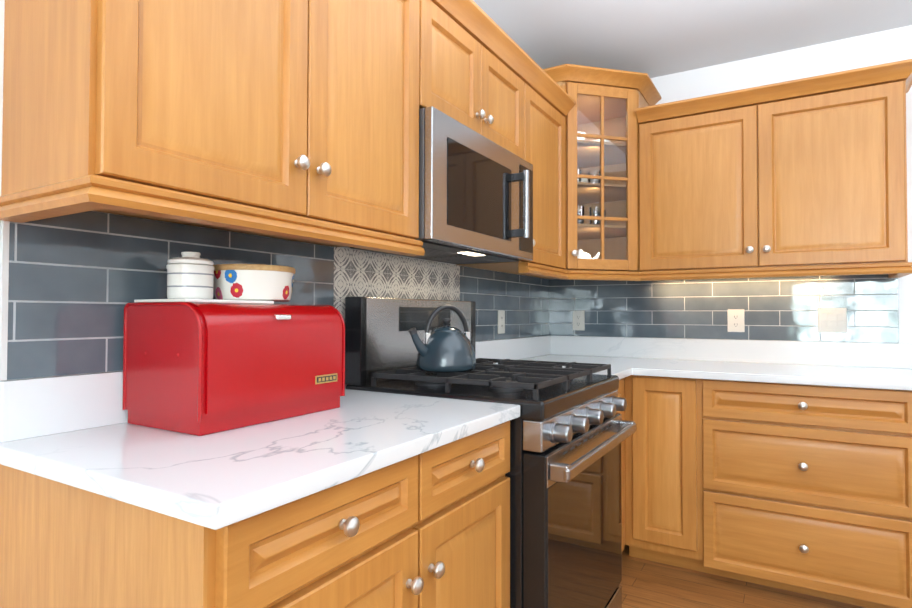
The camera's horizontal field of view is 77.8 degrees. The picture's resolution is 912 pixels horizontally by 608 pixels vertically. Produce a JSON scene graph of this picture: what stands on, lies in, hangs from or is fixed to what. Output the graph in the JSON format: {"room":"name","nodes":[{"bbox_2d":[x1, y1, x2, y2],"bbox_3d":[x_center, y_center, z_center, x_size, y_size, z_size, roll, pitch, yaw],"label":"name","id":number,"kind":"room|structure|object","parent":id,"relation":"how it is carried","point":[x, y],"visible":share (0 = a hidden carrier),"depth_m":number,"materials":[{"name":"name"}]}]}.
{"room":"kitchen","nodes":[
{"label":"kitchen","id":0,"kind":"room"},
{"bbox_2d":[0,0,551,386],"bbox_3d":[-0.920,-0.481,1.064,0.120,3.300,5.840,0,-1,31],"label":"wall","id":1,"kind":"structure","parent":0,"point":[2,2],"depth_m":1.06,"materials":[{"name":"white paint"}]},
{"bbox_2d":[1,0,419,246],"bbox_3d":[-0.464,-0.569,1.360,0.359,0.751,0.904,0,-1,31],"label":"upper cabinet","id":2,"kind":"object","parent":1,"relation":"attached to","point":[306,108],"visible":1,"depth_m":1.11,"materials":[{"name":"brown wood"}]},
{"bbox_2d":[0,174,424,255],"bbox_3d":[-0.471,-0.171,1.344,0.337,0.044,0.922,0,-1,31],"label":"molding","id":3,"kind":"structure","parent":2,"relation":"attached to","point":[92,192],"depth_m":1.01,"materials":[{"name":"brown wood"}]},
{"bbox_2d":[431,0,575,115],"bbox_3d":[-0.148,-0.963,1.877,0.381,0.057,2.208,0,-1,31],"label":"crown molding","id":4,"kind":"structure","parent":2,"relation":"attached to","point":[473,19],"depth_m":2.12,"materials":[{"name":"brown wood"}]},
{"bbox_2d":[0,211,548,380],"bbox_3d":[-0.143,-0.004,2.235,0.010,0.340,2.756,0,-1,31],"label":"tile backsplash","id":5,"kind":"structure","parent":1,"relation":"attached to","point":[72,286],"depth_m":1.21,"materials":[{"name":"grey tile"}]},
{"bbox_2d":[498,310,504,333],"bbox_3d":[0.229,0.090,2.844,0.008,0.116,0.072,0,-1,31],"label":"outlet","id":6,"kind":"object","parent":5,"relation":"attached to","point":[501,321],"visible":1,"depth_m":2.84,"materials":[{"name":"white plastic"}]},
{"bbox_2d":[334,247,459,322],"bbox_3d":[-0.191,0.042,2.154,0.008,0.438,0.800,0,-1,31],"label":"backsplash","id":7,"kind":"structure","parent":1,"relation":"attached to","point":[357,273],"depth_m":2.06,"materials":[{"name":"tile"}]},
{"bbox_2d":[419,0,523,158],"bbox_3d":[-0.038,-0.754,2.079,0.359,0.352,0.760,0,-1,31],"label":"upper cabinet","id":8,"kind":"object","parent":1,"relation":"attached to","point":[467,79],"visible":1,"depth_m":1.92,"materials":[{"name":"brown wood"}]},
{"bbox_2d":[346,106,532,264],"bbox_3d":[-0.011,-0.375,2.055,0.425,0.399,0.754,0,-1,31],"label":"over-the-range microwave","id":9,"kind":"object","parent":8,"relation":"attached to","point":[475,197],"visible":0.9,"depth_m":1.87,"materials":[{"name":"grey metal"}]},
{"bbox_2d":[456,82,564,271],"bbox_3d":[0.281,-0.543,2.613,0.359,0.751,0.490,0,-1,31],"label":"upper cabinet","id":10,"kind":"object","parent":1,"relation":"attached to","point":[544,138],"visible":0.48,"depth_m":2.54,"materials":[{"name":"brown wood"}]},
{"bbox_2d":[473,0,911,77],"bbox_3d":[0.940,-1.759,-0.015,4.440,0.918,5.840,0,-1,31],"label":"ceiling","id":11,"kind":"structure","parent":0,"point":[654,38],"depth_m":2.70,"materials":[{"name":"white paint"}]},
{"bbox_2d":[620,545,865,607],"bbox_3d":[0.933,1.189,-0.071,4.440,0.128,5.840,0,-1,31],"label":"floor","id":12,"kind":"structure","parent":0,"point":[644,583],"depth_m":2.29,"materials":[{"name":"brown wood"}]},
{"bbox_2d":[0,455,423,607],"bbox_3d":[-0.449,0.730,1.072,0.659,0.882,0.470,0,-1,31],"label":"base cabinet","id":13,"kind":"object","parent":12,"relation":"on","point":[352,543],"visible":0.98,"depth_m":0.89,"materials":[{"name":"brown wood"}]},
{"bbox_2d":[0,371,519,529],"bbox_3d":[-0.344,0.220,1.262,0.653,0.144,0.918,0,-1,31],"label":"countertop","id":14,"kind":"structure","parent":13,"relation":"on","point":[79,431],"depth_m":1.03,"materials":[{"name":"stone"}]},
{"bbox_2d":[122,302,344,435],"bbox_3d":[-0.498,0.130,1.327,0.271,0.261,0.413,0,-1,31],"label":"bread box","id":15,"kind":"object","parent":14,"relation":"on","point":[196,368],"visible":0.98,"depth_m":1.18,"materials":[{"name":"red metal"}]},
{"bbox_2d":[134,299,273,303],"bbox_3d":[-0.565,-0.005,1.280,0.182,0.007,0.228,0,-1,31],"label":"tray","id":16,"kind":"object","parent":15,"relation":"on","point":[208,301],"visible":0.79,"depth_m":1.20,"materials":[{"name":"white ceramic"}]},
{"bbox_2d":[166,252,214,298],"bbox_3d":[-0.593,-0.063,1.262,0.098,0.106,0.098,0,-1,31],"label":"crock","id":17,"kind":"object","parent":16,"relation":"on","point":[190,275],"visible":0.98,"depth_m":1.22,"materials":[{"name":"ceramic"}]},
{"bbox_2d":[213,264,294,301],"bbox_3d":[-0.498,-0.049,1.392,0.197,0.084,0.197,0,-1,31],"label":"floral bowl","id":18,"kind":"object","parent":16,"relation":"on","point":[260,282],"visible":0.83,"depth_m":1.31,"materials":[{"name":"ceramic"}]},
{"bbox_2d":[412,421,509,607],"bbox_3d":[-0.219,0.737,1.460,0.659,0.882,0.432,0,-1,31],"label":"base cabinet","id":19,"kind":"object","parent":12,"relation":"on","point":[462,526],"visible":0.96,"depth_m":1.29,"materials":[{"name":"brown wood"}]},
{"bbox_2d":[345,296,636,607],"bbox_3d":[0.154,0.584,1.938,0.746,1.208,0.754,0,-1,31],"label":"gas range","id":20,"kind":"object","parent":12,"relation":"on","point":[571,430],"visible":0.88,"depth_m":1.72,"materials":[{"name":"black metal"}]},
{"bbox_2d":[408,304,475,371],"bbox_3d":[-0.042,0.107,1.819,0.195,0.212,0.236,0,-1,31],"label":"kettle","id":21,"kind":"object","parent":20,"relation":"on","point":[446,347],"visible":1,"depth_m":1.77,"materials":[{"name":"grey metal"}]},
{"bbox_2d":[616,378,624,550],"bbox_3d":[0.562,0.764,2.775,0.659,0.882,1.096,0,-1,31],"label":"base cabinet","id":22,"kind":"object","parent":12,"relation":"on","point":[621,391],"depth_m":2.48,"materials":[{"name":"brown wood"}]},
{"bbox_2d":[475,336,911,390],"bbox_3d":[1.419,0.244,2.276,2.648,0.144,1.098,0,-1,31],"label":"countertop","id":23,"kind":"structure","parent":22,"relation":"on","point":[866,365],"depth_m":2.72,"materials":[{"name":"stone"}]},
{"bbox_2d":[625,375,702,571],"bbox_3d":[1.060,0.765,2.752,0.319,0.882,0.628,0,-1,31],"label":"base cabinet","id":24,"kind":"object","parent":12,"relation":"on","point":[662,490],"visible":0.88,"depth_m":2.48,"materials":[{"name":"brown wood"}]},
{"bbox_2d":[700,379,911,607],"bbox_3d":[1.516,0.761,2.463,0.760,0.882,0.659,0,-1,31],"label":"base cabinet","id":25,"kind":"object","parent":12,"relation":"on","point":[806,489],"visible":1,"depth_m":2.20,"materials":[{"name":"brown wood"}]},
{"bbox_2d":[591,25,911,343],"bbox_3d":[2.398,-0.447,2.419,4.200,3.300,0.120,0,-1,31],"label":"wall","id":26,"kind":"structure","parent":0,"point":[876,48],"depth_m":2.74,"materials":[{"name":"white paint"}]},
{"bbox_2d":[505,82,648,278],"bbox_3d":[0.667,-0.622,3.021,0.608,0.926,0.615,0,-1,31],"label":"upper cabinet","id":27,"kind":"object","parent":26,"relation":"attached to","point":[601,113],"visible":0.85,"depth_m":2.84,"materials":[{"name":"brown wood"}]},
{"bbox_2d":[577,178,597,182],"bbox_3d":[0.725,-0.642,3.091,0.140,0.081,0.140,0,-1,31],"label":"bowls","id":28,"kind":"object","parent":27,"relation":"in","point":[591,181],"depth_m":3.04,"materials":[{"name":"white ceramic"}]},
{"bbox_2d":[577,250,599,258],"bbox_3d":[0.671,-0.233,2.952,0.167,0.107,0.124,0,-1,31],"label":"teapot","id":29,"kind":"object","parent":27,"relation":"in","point":[583,254],"depth_m":2.91,"materials":[{"name":"white ceramic"}]},
{"bbox_2d":[578,169,599,182],"bbox_3d":[0.641,-0.651,2.990,0.232,0.095,0.152,0,-1,31],"label":"glasses","id":30,"kind":"object","parent":27,"relation":"in","point":[588,173],"depth_m":2.96,"materials":[{"name":"clear glass"}]},
{"bbox_2d":[577,205,605,224],"bbox_3d":[0.683,-0.451,2.949,0.174,0.110,0.069,0,-1,-17],"label":"glass","id":31,"kind":"object","parent":27,"relation":"in","point":[579,221],"depth_m":2.91,"materials":[{"name":"clear glass"}]},
{"bbox_2d":[577,131,609,141],"bbox_3d":[0.663,-0.851,2.995,0.265,0.075,0.235,0,-1,31],"label":"serving bowl","id":32,"kind":"object","parent":27,"relation":"in","point":[582,138],"depth_m":2.95,"materials":[{"name":"ceramic"}]},
{"bbox_2d":[543,64,660,105],"bbox_3d":[0.679,-1.115,2.997,0.661,0.057,0.661,0,-1,31],"label":"crown molding","id":33,"kind":"structure","parent":27,"relation":"attached to","point":[643,84],"depth_m":2.78,"materials":[{"name":"brown wood"}]},
{"bbox_2d":[549,274,898,342],"bbox_3d":[1.283,0.014,2.995,1.685,0.340,0.008,0,-1,31],"label":"tile backsplash","id":34,"kind":"structure","parent":26,"relation":"attached to","point":[781,308],"depth_m":2.92,"materials":[{"name":"grey tile"}]},
{"bbox_2d":[573,311,584,329],"bbox_3d":[0.720,0.097,3.319,0.072,0.116,0.008,0,-1,31],"label":"outlet","id":35,"kind":"object","parent":34,"relation":"attached to","point":[578,320],"visible":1,"depth_m":3.31,"materials":[{"name":"white plastic"}]},
{"bbox_2d":[727,309,744,331],"bbox_3d":[1.434,0.085,2.894,0.078,0.116,0.008,0,-1,31],"label":"outlet","id":36,"kind":"object","parent":34,"relation":"attached to","point":[735,318],"visible":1,"depth_m":2.89,"materials":[{"name":"white plastic"}]},
{"bbox_2d":[818,308,846,332],"bbox_3d":[1.787,0.077,2.684,0.116,0.116,0.009,0,-1,31],"label":"light switch","id":37,"kind":"object","parent":34,"relation":"attached to","point":[833,320],"visible":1,"depth_m":2.68,"materials":[{"name":"white plastic"}]},
{"bbox_2d":[639,80,907,271],"bbox_3d":[1.454,-0.539,2.700,1.070,0.751,0.359,0,-1,31],"label":"upper cabinet","id":38,"kind":"object","parent":26,"relation":"attached to","point":[816,180],"visible":1,"depth_m":2.53,"materials":[{"name":"brown wood"}]},
{"bbox_2d":[518,262,911,280],"bbox_3d":[1.137,-0.146,2.446,1.399,0.044,1.088,0,-1,31],"label":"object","id":39,"kind":"object","parent":38,"relation":"attached to","point":[896,270],"visible":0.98,"depth_m":2.55,"materials":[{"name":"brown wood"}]},
{"bbox_2d":[636,59,911,123],"bbox_3d":[1.472,-0.944,2.685,1.123,0.057,0.381,0,-1,31],"label":"crown molding","id":40,"kind":"structure","parent":38,"relation":"attached to","point":[891,72],"depth_m":2.51,"materials":[{"name":"brown wood"}]}
]}

